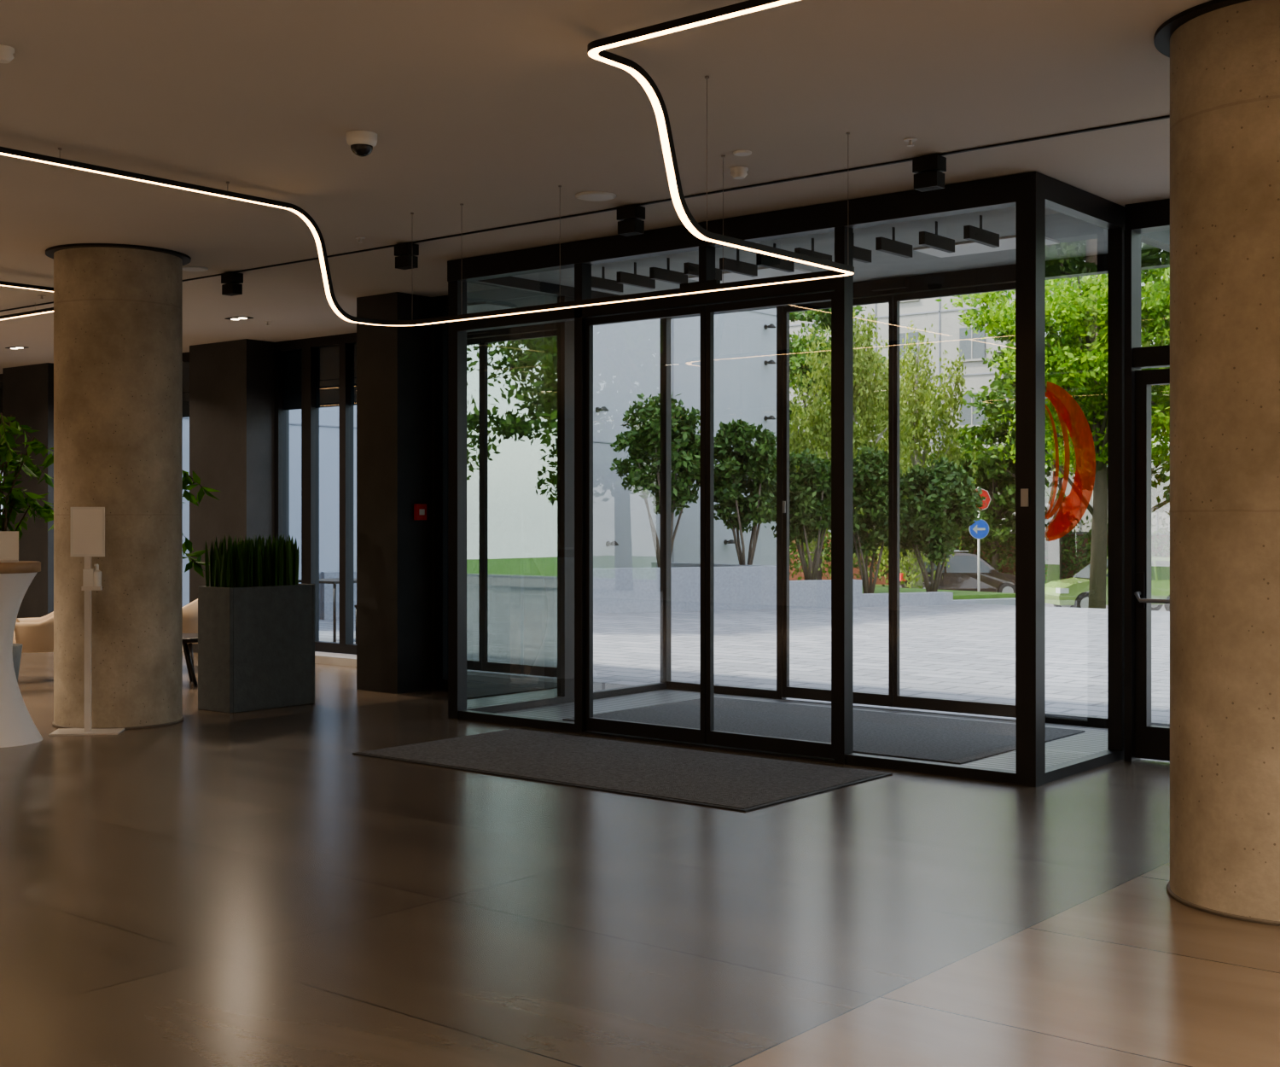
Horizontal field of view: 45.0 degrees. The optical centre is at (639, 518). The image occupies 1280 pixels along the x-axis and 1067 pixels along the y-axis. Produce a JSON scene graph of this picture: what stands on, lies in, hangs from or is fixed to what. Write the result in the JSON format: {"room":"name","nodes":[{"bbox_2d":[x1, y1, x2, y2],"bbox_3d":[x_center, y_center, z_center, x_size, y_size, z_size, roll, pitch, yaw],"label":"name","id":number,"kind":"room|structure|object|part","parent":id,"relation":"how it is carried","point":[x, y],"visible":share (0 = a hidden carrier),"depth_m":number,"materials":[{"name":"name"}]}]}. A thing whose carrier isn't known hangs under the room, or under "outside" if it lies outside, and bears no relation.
{"room":"lobby","nodes":[
{"label":"lobby","id":0,"kind":"room"},
{"bbox_2d":[182,265,208,271],"bbox_3d":[-3.476,-1.943,12.005,0.230,0.012,0.230,0,0,39],"label":"ceiling speaker","id":1,"kind":"object","parent":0,"point":[188,268],"depth_m":11.97},
{"bbox_2d":[2,291,435,693],"bbox_3d":[-6.109,-0.225,17.774,12.030,3.450,1.870,0,0,39],"label":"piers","id":2,"kind":"object","parent":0,"point":[231,382],"visible":0.46,"depth_m":13.57,"materials":[{"name":"stone"}]},
{"bbox_2d":[0,373,2,422],"bbox_3d":[-8.967,-0.265,21.134,2.550,3.370,0.110,0,0,39],"label":"window","id":3,"kind":"structure","parent":2,"relation":"attached to","point":[1,375],"depth_m":20.89,"materials":[{"name":"black metal"}]},
{"bbox_2d":[182,351,189,417],"bbox_3d":[-5.968,-0.265,18.680,3.000,3.370,0.110,0,0,39],"label":"window","id":4,"kind":"structure","parent":2,"relation":"attached to","point":[185,355],"depth_m":18.18,"materials":[{"name":"black metal"}]},
{"bbox_2d":[273,332,356,654],"bbox_3d":[-2.699,-0.265,16.004,3.350,3.370,0.110,0,0,39],"label":"window","id":5,"kind":"structure","parent":2,"relation":"attached to","point":[311,375],"depth_m":16.64,"materials":[{"name":"black metal"}]},
{"bbox_2d":[413,503,426,519],"bbox_3d":[-1.911,-0.060,13.453,0.040,0.140,0.120,0,0,39],"label":"fire alarm","id":6,"kind":"object","parent":2,"relation":"attached to","point":[420,510],"visible":1,"depth_m":13.43,"materials":[{"name":"red plastic"}]},
{"bbox_2d":[435,295,448,691],"bbox_3d":[-1.219,-0.225,13.139,1.410,3.450,0.110,0,0,39],"label":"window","id":7,"kind":"structure","parent":2,"relation":"in","point":[441,302],"depth_m":13.51,"materials":[{"name":"black metal"}]},
{"bbox_2d":[575,191,616,201],"bbox_3d":[-0.268,-1.943,9.313,0.250,0.012,0.250,0,0,39],"label":"ceiling speaker","id":8,"kind":"object","parent":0,"point":[588,195],"depth_m":9.27},
{"bbox_2d":[0,0,1211,373],"bbox_3d":[-4.655,-2.100,6.944,28.000,0.300,16.850,0,0,39],"label":"ceiling","id":9,"kind":"structure","parent":0,"point":[489,107],"depth_m":7.55,"materials":[{"name":"white paint"}]},
{"bbox_2d":[0,44,14,63],"bbox_3d":[-2.642,-1.921,6.394,0.100,0.055,0.100,0,0,39],"label":"smoke detector","id":10,"kind":"object","parent":9,"relation":"attached to","point":[6,52],"visible":1,"depth_m":6.37,"materials":[{"name":"white plastic"}]},
{"bbox_2d":[5,346,28,349],"bbox_3d":[-7.082,-1.944,17.556,0.260,0.010,0.140,0,0,39],"label":"recessed light","id":11,"kind":"object","parent":9,"relation":"in","point":[11,347],"visible":1,"depth_m":17.54,"materials":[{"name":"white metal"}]},
{"bbox_2d":[0,280,53,291],"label":"light","id":12,"kind":"object","parent":9,"relation":"attached to","point":[27,287],"depth_m":12.31,"materials":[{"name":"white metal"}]},
{"bbox_2d":[0,307,53,319],"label":"light","id":13,"kind":"object","parent":9,"relation":"attached to","point":[47,310],"depth_m":13.94,"materials":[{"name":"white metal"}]},
{"bbox_2d":[224,315,253,319],"bbox_3d":[-3.890,-1.944,14.982,0.260,0.010,0.140,0,0,39],"label":"recessed light","id":14,"kind":"object","parent":9,"relation":"in","point":[241,317],"visible":1,"depth_m":14.95,"materials":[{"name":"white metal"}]},
{"bbox_2d":[354,236,365,242],"bbox_3d":[-1.938,-1.932,10.695,0.070,0.034,0.070,0,0,39],"label":"sprinkler","id":15,"kind":"object","parent":9,"relation":"attached to","point":[356,237],"visible":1,"depth_m":10.68,"materials":[{"name":"white metal"}]},
{"bbox_2d":[346,130,377,157],"bbox_3d":[-1.409,-1.893,7.826,0.156,0.112,0.156,0,0,39],"label":"dome security camera","id":16,"kind":"object","parent":9,"relation":"attached to","point":[362,143],"visible":1,"depth_m":7.78,"materials":[{"name":"white plastic"}]},
{"bbox_2d":[0,0,854,325],"bbox_3d":[-0.608,-1.588,3.205,10.045,0.718,9.235,0,0,39],"label":"light","id":17,"kind":"object","parent":9,"relation":"attached to","point":[596,49],"visible":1,"depth_m":7.57,"materials":[{"name":"black metal"}]},
{"bbox_2d":[0,115,1169,312],"bbox_3d":[-1.310,-1.944,10.635,26.500,0.009,0.020,0,0,39],"label":"track","id":18,"kind":"object","parent":9,"relation":"attached to","point":[1166,116],"visible":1,"depth_m":9.07,"materials":[{"name":"black metal"}]},
{"bbox_2d":[221,272,243,296],"bbox_3d":[-3.222,-1.853,12.200,0.150,0.167,0.100,0,0,39],"label":"track spotlight","id":19,"kind":"object","parent":18,"relation":"attached to","point":[231,287],"visible":1,"depth_m":12.16,"materials":[{"name":"black metal"}]},
{"bbox_2d":[394,242,418,269],"bbox_3d":[-1.651,-1.853,10.914,0.150,0.167,0.100,0,0,39],"label":"track spotlight","id":20,"kind":"object","parent":18,"relation":"attached to","point":[407,259],"visible":1,"depth_m":10.88,"materials":[{"name":"black metal"}]},
{"bbox_2d":[616,204,645,236],"bbox_3d":[-0.057,-1.853,9.609,0.150,0.167,0.100,0,0,39],"label":"track spotlight","id":21,"kind":"object","parent":18,"relation":"attached to","point":[631,223],"visible":1,"depth_m":9.57,"materials":[{"name":"black metal"}]},
{"bbox_2d":[912,154,946,191],"bbox_3d":[1.553,-1.853,8.292,0.150,0.167,0.100,0,0,39],"label":"track spotlight","id":22,"kind":"object","parent":18,"relation":"attached to","point":[929,170],"visible":1,"depth_m":8.26,"materials":[{"name":"black metal"}]},
{"bbox_2d":[729,166,748,179],"bbox_3d":[0.550,-1.921,8.588,0.100,0.055,0.100,0,0,39],"label":"smoke detector","id":23,"kind":"object","parent":9,"relation":"attached to","point":[737,172],"visible":1,"depth_m":8.55,"materials":[{"name":"white plastic"}]},
{"bbox_2d":[733,150,751,156],"bbox_3d":[0.544,-1.943,8.208,0.100,0.012,0.100,0,0,39],"label":"ceiling sensor","id":24,"kind":"object","parent":9,"relation":"attached to","point":[738,153],"depth_m":8.18,"materials":[{"name":"white plastic"}]},
{"bbox_2d":[903,137,917,146],"bbox_3d":[1.389,-1.932,7.931,0.070,0.034,0.070,0,0,39],"label":"sprinkler","id":25,"kind":"object","parent":9,"relation":"attached to","point":[910,140],"visible":1,"depth_m":7.92,"materials":[{"name":"white metal"}]},
{"bbox_2d":[0,651,1279,1066],"bbox_3d":[-4.671,1.575,6.924,28.000,0.150,16.800,0,0,39],"label":"floor","id":26,"kind":"structure","parent":0,"point":[206,888],"depth_m":5.81,"materials":[{"name":"stone"}]},
{"bbox_2d":[0,560,42,747],"bbox_3d":[-4.379,0.895,10.407,0.668,1.210,0.668,0,0,39],"label":"cocktail table","id":27,"kind":"object","parent":26,"relation":"on","point":[17,726],"visible":0.99,"depth_m":10.31,"materials":[{"name":"white fabric"}]},
{"bbox_2d":[0,530,18,562],"bbox_3d":[-4.329,0.186,10.383,0.280,0.205,0.253,0,0,-21],"label":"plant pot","id":28,"kind":"object","parent":27,"relation":"on","point":[8,539],"visible":1,"depth_m":10.50,"materials":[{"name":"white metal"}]},
{"bbox_2d":[0,412,53,682],"bbox_3d":[-5.531,0.274,13.208,1.148,2.451,1.124,0,0,22],"label":"potted plant","id":29,"kind":"object","parent":26,"relation":"on","point":[14,498],"visible":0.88,"depth_m":13.27,"materials":[{"name":"plant"}]},
{"bbox_2d":[12,610,53,652],"bbox_3d":[-5.580,1.109,14.408,0.715,0.779,0.800,0,0,-21],"label":"armchair","id":30,"kind":"object","parent":26,"relation":"on","point":[36,634],"visible":0.42,"depth_m":14.07,"materials":[{"name":"beige fabric"}]},
{"bbox_2d":[48,506,124,735],"bbox_3d":[-3.882,0.708,10.860,0.460,1.585,0.300,0,0,-9],"label":"sign stand","id":31,"kind":"object","parent":26,"relation":"on","point":[87,523],"visible":1,"depth_m":10.85,"materials":[{"name":"white metal"}]},
{"bbox_2d":[45,243,190,729],"bbox_3d":[-3.855,-0.225,11.426,1.020,3.450,1.020,0,0,39],"label":"concrete column","id":32,"kind":"structure","parent":26,"relation":"on","point":[118,308],"depth_m":11.05,"materials":[{"name":"beige concrete"}]},
{"bbox_2d":[182,598,197,670],"bbox_3d":[-4.526,1.109,15.296,0.715,0.779,0.800,0,0,9],"label":"armchair","id":33,"kind":"object","parent":26,"relation":"on","point":[189,611],"visible":0.13,"depth_m":14.98,"materials":[{"name":"beige fabric"}]},
{"bbox_2d":[182,633,197,686],"bbox_3d":[-4.184,1.281,14.000,0.700,0.441,0.700,0,0,39],"label":"coffee table","id":34,"kind":"object","parent":26,"relation":"on","point":[187,637],"visible":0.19,"depth_m":13.88,"materials":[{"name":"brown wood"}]},
{"bbox_2d":[182,470,220,577],"bbox_3d":[-4.120,0.533,12.950,1.282,1.934,0.855,0,0,10],"label":"potted ficus","id":35,"kind":"object","parent":26,"relation":"on","point":[186,478],"visible":0.09,"depth_m":13.08,"materials":[{"name":"plant"}]},
{"bbox_2d":[197,533,314,713],"bbox_3d":[-3.065,0.810,12.375,0.420,1.380,0.830,0,0,39],"label":"planter box","id":36,"kind":"object","parent":26,"relation":"on","point":[256,623],"visible":1,"depth_m":12.16,"materials":[{"name":"concrete"}]},
{"bbox_2d":[182,646,356,666],"bbox_3d":[-5.824,1.460,18.271,11.040,0.080,0.300,0,0,39],"label":"trim","id":37,"kind":"structure","parent":26,"relation":"on","point":[320,657],"depth_m":15.92,"materials":[{"name":"stone"}]},
{"bbox_2d":[352,727,892,811],"bbox_3d":[-0.176,1.494,9.455,3.070,0.011,1.490,0,0,39],"label":"entrance mat","id":38,"kind":"object","parent":26,"relation":"on","point":[720,780],"visible":1,"depth_m":9.27,"materials":[{"name":"grey carpet"}]},
{"bbox_2d":[447,171,1169,786],"bbox_3d":[1.220,-0.147,11.168,4.740,3.595,2.730,0,0,39],"label":"entrance vestibule","id":39,"kind":"object","parent":26,"relation":"on","point":[516,382],"visible":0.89,"depth_m":10.83,"materials":[{"name":"black metal"}]},
{"bbox_3d":[1.226,-0.185,11.176,4.640,3.250,2.550,0,0,39],"label":"fixed glass","id":40,"kind":"part","parent":39,"relation":"part of","materials":[{"name":"clear glass"}]},
{"bbox_2d":[585,305,705,744],"bbox_3d":[0.034,0.037,10.504,1.047,2.885,0.040,0,0,39],"label":"door","id":41,"kind":"structure","parent":39,"relation":"attached to","point":[631,728],"depth_m":10.62,"materials":[{"name":"black metal"}]},
{"bbox_2d":[705,290,834,758],"bbox_3d":[0.834,0.037,9.850,1.007,2.885,0.040,0,0,39],"label":"door","id":42,"kind":"structure","parent":39,"relation":"attached to","point":[806,747],"depth_m":10.04,"materials":[{"name":"black metal"}]},
{"bbox_2d":[782,295,893,706],"bbox_3d":[1.597,-0.142,12.510,1.035,3.245,0.055,0,0,39],"label":"door","id":43,"kind":"structure","parent":39,"relation":"attached to","point":[877,699],"depth_m":12.54,"materials":[{"name":"black metal"}]},
{"bbox_2d":[893,282,1015,717],"bbox_3d":[2.423,-0.142,11.844,1.073,3.245,0.040,0,0,39],"label":"door","id":44,"kind":"structure","parent":39,"relation":"attached to","point":[928,703],"depth_m":12.15,"materials":[{"name":"black metal"}]},
{"bbox_2d":[1153,0,1279,925],"bbox_3d":[2.567,-0.225,6.098,1.020,3.450,1.020,0,0,39],"label":"concrete column","id":45,"kind":"structure","parent":26,"relation":"on","point":[1224,55],"depth_m":5.83,"materials":[{"name":"beige concrete"}]},
{"bbox_2d":[1124,198,1169,761],"bbox_3d":[6.826,-0.225,6.560,9.745,3.450,0.160,0,0,39],"label":"door frame","id":46,"kind":"structure","parent":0,"point":[1152,216],"depth_m":9.57,"materials":[{"name":"black metal"}]},
{"bbox_2d":[1134,368,1169,761],"bbox_3d":[3.506,0.280,9.217,1.140,2.400,0.173,0,0,39],"label":"door","id":47,"kind":"structure","parent":46,"relation":"attached to","point":[1152,741],"depth_m":9.56,"materials":[{"name":"black metal"}]},
{"label":"outside","id":48,"kind":"structure","parent":0,"visible":0},
{"bbox_3d":[19.983,2.175,24.415,120.000,1.250,12.900,0,0,39],"label":"grass slope","id":49,"kind":"object","parent":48,"visible":0},
{"bbox_2d":[789,306,922,579],"bbox_3d":[4.509,-1.409,34.617,3.352,7.031,2.673,0,0,-37],"label":"birch tree","id":50,"kind":"object","parent":49,"relation":"on","point":[864,369],"visible":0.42,"depth_m":34.24,"materials":[{"name":"green plant"}]},
{"bbox_2d":[860,320,977,588],"bbox_3d":[7.111,-1.137,40.166,3.004,8.087,3.395,0,0,-17],"label":"birch tree","id":51,"kind":"object","parent":49,"relation":"on","point":[922,398],"visible":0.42,"depth_m":39.60,"materials":[{"name":"green plant"}]},
{"bbox_2d":[935,267,1169,608],"bbox_3d":[11.457,-1.962,37.857,7.511,9.337,6.757,0,0,-35],"label":"maple tree","id":52,"kind":"object","parent":49,"relation":"on","point":[1066,322],"visible":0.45,"depth_m":37.07,"materials":[{"name":"green plant"}]},
{"bbox_2d":[1056,267,1169,473],"bbox_3d":[13.760,-2.286,36.078,7.524,9.786,6.675,0,0,-45],"label":"maple tree","id":53,"kind":"object","parent":49,"relation":"on","point":[1159,423],"visible":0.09,"depth_m":35.27,"materials":[{"name":"green plant"}]},
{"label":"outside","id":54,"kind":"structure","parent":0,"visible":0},
{"bbox_2d":[881,586,1165,610],"bbox_3d":[17.306,2.740,44.827,150.000,0.120,15.300,0,0,39],"label":"road","id":55,"kind":"structure","parent":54,"point":[1162,608],"depth_m":49.44,"materials":[{"name":"grey asphalt"}]},
{"bbox_2d":[789,305,887,579],"bbox_3d":[7.662,-3.109,61.666,6.653,12.031,6.941,0,0,-1],"label":"tree","id":56,"kind":"object","parent":55,"relation":"on","point":[798,347],"visible":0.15,"depth_m":60.76,"materials":[{"name":"green plant"}]},
{"bbox_2d":[899,549,1015,593],"bbox_3d":[10.994,1.930,52.999,4.490,1.720,2.000,0,0,-3],"label":"car","id":57,"kind":"object","parent":55,"relation":"on","point":[962,574],"visible":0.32,"depth_m":52.20,"materials":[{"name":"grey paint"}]},
{"bbox_2d":[969,488,991,591],"bbox_3d":[10.089,0.922,45.982,0.720,3.745,0.103,0,0,0],"label":"road sign","id":58,"kind":"object","parent":55,"relation":"on","point":[980,529],"visible":0.71,"depth_m":45.94,"materials":[{"name":"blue metal"}]},
{"bbox_2d":[1147,334,1169,483],"bbox_3d":[18.927,-3.098,44.864,8.591,12.009,9.920,0,0,18],"label":"tree","id":59,"kind":"object","parent":55,"relation":"on","point":[1167,478],"visible":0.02,"depth_m":45.02,"materials":[{"name":"green plant"}]},
{"bbox_3d":[13.414,2.726,43.200,6.504,0.145,6.507,0,0,39],"label":"kerb","id":60,"kind":"object","parent":55,"relation":"on","visible":0},
{"bbox_2d":[1045,556,1169,610],"bbox_3d":[13.428,1.850,43.202,4.190,1.600,2.000,0,0,-6],"label":"car","id":61,"kind":"object","parent":60,"relation":"on","point":[1071,592],"visible":0.37,"depth_m":42.46,"materials":[{"name":"green paint"}]},
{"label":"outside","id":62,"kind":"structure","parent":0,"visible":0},
{"bbox_2d":[861,583,888,587],"bbox_3d":[33.774,2.800,64.946,150.000,0.001,36.700,0,0,39],"label":"lawn","id":63,"kind":"structure","parent":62,"point":[886,585],"depth_m":64.57,"materials":[{"name":"green plant"}]},
{"bbox_2d":[866,441,936,556],"bbox_3d":[10.638,-0.247,63.880,5.877,6.308,5.768,0,0,23],"label":"tree","id":64,"kind":"object","parent":63,"relation":"on","point":[933,453],"visible":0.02,"depth_m":64.05,"materials":[{"name":"green plant"}]},
{"bbox_2d":[789,529,1169,584],"bbox_3d":[15.389,1.550,61.903,45.400,2.500,0.500,0,0,39],"label":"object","id":65,"kind":"structure","parent":63,"relation":"on","point":[856,570],"depth_m":62.34,"materials":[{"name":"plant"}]},
{"bbox_2d":[789,273,1169,531],"bbox_3d":[13.595,-8.850,81.657,67.600,23.300,12.400,0,0,39],"label":"apartment block","id":66,"kind":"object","parent":63,"relation":"on","point":[923,312],"visible":0.02,"depth_m":73.25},
{"bbox_2d":[789,510,1169,586],"bbox_3d":[16.520,1.252,57.811,41.981,3.722,1.581,0,0,39],"label":"hedge","id":67,"kind":"object","parent":63,"relation":"on","point":[794,547],"visible":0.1,"depth_m":59.26,"materials":[{"name":"green plant"}]},
{"bbox_2d":[940,423,1066,570],"bbox_3d":[13.862,-0.404,59.905,5.082,6.621,4.828,0,0,-3],"label":"tree","id":68,"kind":"object","parent":63,"relation":"on","point":[989,474],"visible":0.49,"depth_m":59.05,"materials":[{"name":"green plant"}]},
{"bbox_2d":[948,289,1107,582],"bbox_3d":[15.648,-2.974,58.316,7.981,11.761,7.257,0,0,39],"label":"tree","id":69,"kind":"object","parent":63,"relation":"on","point":[1054,571],"visible":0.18,"depth_m":57.98,"materials":[{"name":"green plant"}]},
{"bbox_2d":[1046,273,1169,500],"bbox_3d":[20.059,-3.743,62.483,8.941,13.300,9.349,0,0,6],"label":"tree","id":70,"kind":"object","parent":63,"relation":"on","point":[1161,482],"visible":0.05,"depth_m":62.50,"materials":[{"name":"green plant"}]},
{"bbox_2d":[1065,287,1169,517],"bbox_3d":[20.057,-2.980,55.844,9.584,11.774,9.448,0,0,-24],"label":"tree","id":71,"kind":"object","parent":63,"relation":"on","point":[1164,501],"visible":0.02,"depth_m":57.45,"materials":[{"name":"green plant"}]},
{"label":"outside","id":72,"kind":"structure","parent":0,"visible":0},
{"bbox_2d":[316,603,1169,762],"bbox_3d":[10.957,1.656,13.387,120.000,0.288,15.600,0,0,39],"label":"ground","id":73,"kind":"structure","parent":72,"point":[967,651],"depth_m":17.60,"materials":[{"name":"grey concrete"}]},
{"bbox_2d":[297,577,356,642],"bbox_3d":[-3.782,1.136,19.378,0.800,0.750,0.800,0,0,39],"label":"outdoor table","id":74,"kind":"object","parent":73,"relation":"on","point":[334,580],"visible":0.22,"depth_m":18.86,"materials":[{"name":"black metal"}]},
{"bbox_2d":[354,605,356,643],"bbox_3d":[-3.128,1.070,18.713,0.494,0.882,0.440,0,0,39],"label":"outdoor chair","id":75,"kind":"object","parent":73,"relation":"on","point":[355,606],"visible":0.05,"depth_m":18.69,"materials":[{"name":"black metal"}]},
{"bbox_2d":[0,308,776,618],"bbox_3d":[-10.062,-3.975,33.887,21.700,11.550,15.300,0,0,39],"label":"building","id":76,"kind":"structure","parent":73,"relation":"on","point":[626,356],"depth_m":29.10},
{"bbox_2d":[595,406,608,412],"bbox_3d":[-0.684,-1.998,28.176,0.252,0.100,0.180,0,0,39],"label":"wall lamp","id":77,"kind":"object","parent":76,"relation":"attached to","point":[603,408],"visible":1,"depth_m":28.13,"materials":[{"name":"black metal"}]},
{"bbox_2d":[605,541,618,546],"bbox_3d":[-0.501,0.456,28.399,0.252,0.100,0.180,0,0,39],"label":"wall lamp","id":78,"kind":"object","parent":76,"relation":"attached to","point":[608,543],"visible":1,"depth_m":28.34,"materials":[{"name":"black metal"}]},
{"bbox_2d":[723,539,734,544],"bbox_3d":[1.827,0.467,31.244,0.252,0.100,0.180,0,0,39],"label":"wall lamp","id":79,"kind":"object","parent":76,"relation":"attached to","point":[731,541],"visible":0.96,"depth_m":31.19,"materials":[{"name":"black metal"}]},
{"bbox_2d":[763,359,775,365],"bbox_3d":[2.730,-3.278,32.347,0.252,0.100,0.180,0,0,39],"label":"wall lamp","id":80,"kind":"object","parent":76,"relation":"attached to","point":[771,361],"visible":1,"depth_m":32.30,"materials":[{"name":"black metal"}]},
{"bbox_2d":[763,323,775,329],"bbox_3d":[2.730,-4.031,32.347,0.252,0.100,0.180,0,0,39],"label":"wall lamp","id":81,"kind":"object","parent":76,"relation":"attached to","point":[771,325],"visible":1,"depth_m":32.29,"materials":[{"name":"black metal"}]},
{"bbox_2d":[763,415,775,420],"bbox_3d":[2.730,-2.114,32.347,0.252,0.100,0.180,0,0,39],"label":"wall lamp","id":82,"kind":"object","parent":76,"relation":"attached to","point":[770,417],"visible":1,"depth_m":32.36,"materials":[{"name":"black metal"}]},
{"bbox_2d":[321,562,1015,619],"bbox_3d":[1.683,1.450,26.341,6.363,1.300,13.100,0,0,39],"label":"retaining wall","id":83,"kind":"structure","parent":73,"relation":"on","point":[736,586],"depth_m":25.64,"materials":[{"name":"concrete"}]},
{"bbox_2d":[609,392,721,567],"bbox_3d":[0.449,-0.681,26.503,1.841,3.175,1.732,0,0,24],"label":"tree","id":84,"kind":"object","parent":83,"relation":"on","point":[643,439],"visible":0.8,"depth_m":26.24,"materials":[{"name":"green plant"}]},
{"bbox_2d":[714,418,790,564],"bbox_3d":[1.863,-0.436,27.050,1.511,2.688,1.697,0,0,39],"label":"tree","id":85,"kind":"object","parent":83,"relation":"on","point":[758,462],"visible":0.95,"depth_m":26.76,"materials":[{"name":"green plant"}]},
{"bbox_2d":[766,448,856,580],"bbox_3d":[3.013,-0.074,27.587,1.648,2.406,1.431,0,0,-35],"label":"tree","id":86,"kind":"object","parent":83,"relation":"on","point":[810,488],"visible":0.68,"depth_m":27.30,"materials":[{"name":"green plant"}]},
{"bbox_2d":[853,443,910,593],"bbox_3d":[4.174,0.013,28.264,1.466,2.749,1.582,0,0,42],"label":"tree","id":87,"kind":"object","parent":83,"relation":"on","point":[874,475],"visible":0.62,"depth_m":27.95,"materials":[{"name":"green plant"}]},
{"bbox_2d":[874,456,986,592],"bbox_3d":[5.352,0.120,28.532,1.999,2.537,1.934,0,0,-35],"label":"tree","id":88,"kind":"object","parent":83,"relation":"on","point":[941,502],"visible":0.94,"depth_m":28.19,"materials":[{"name":"green plant"}]}
]}

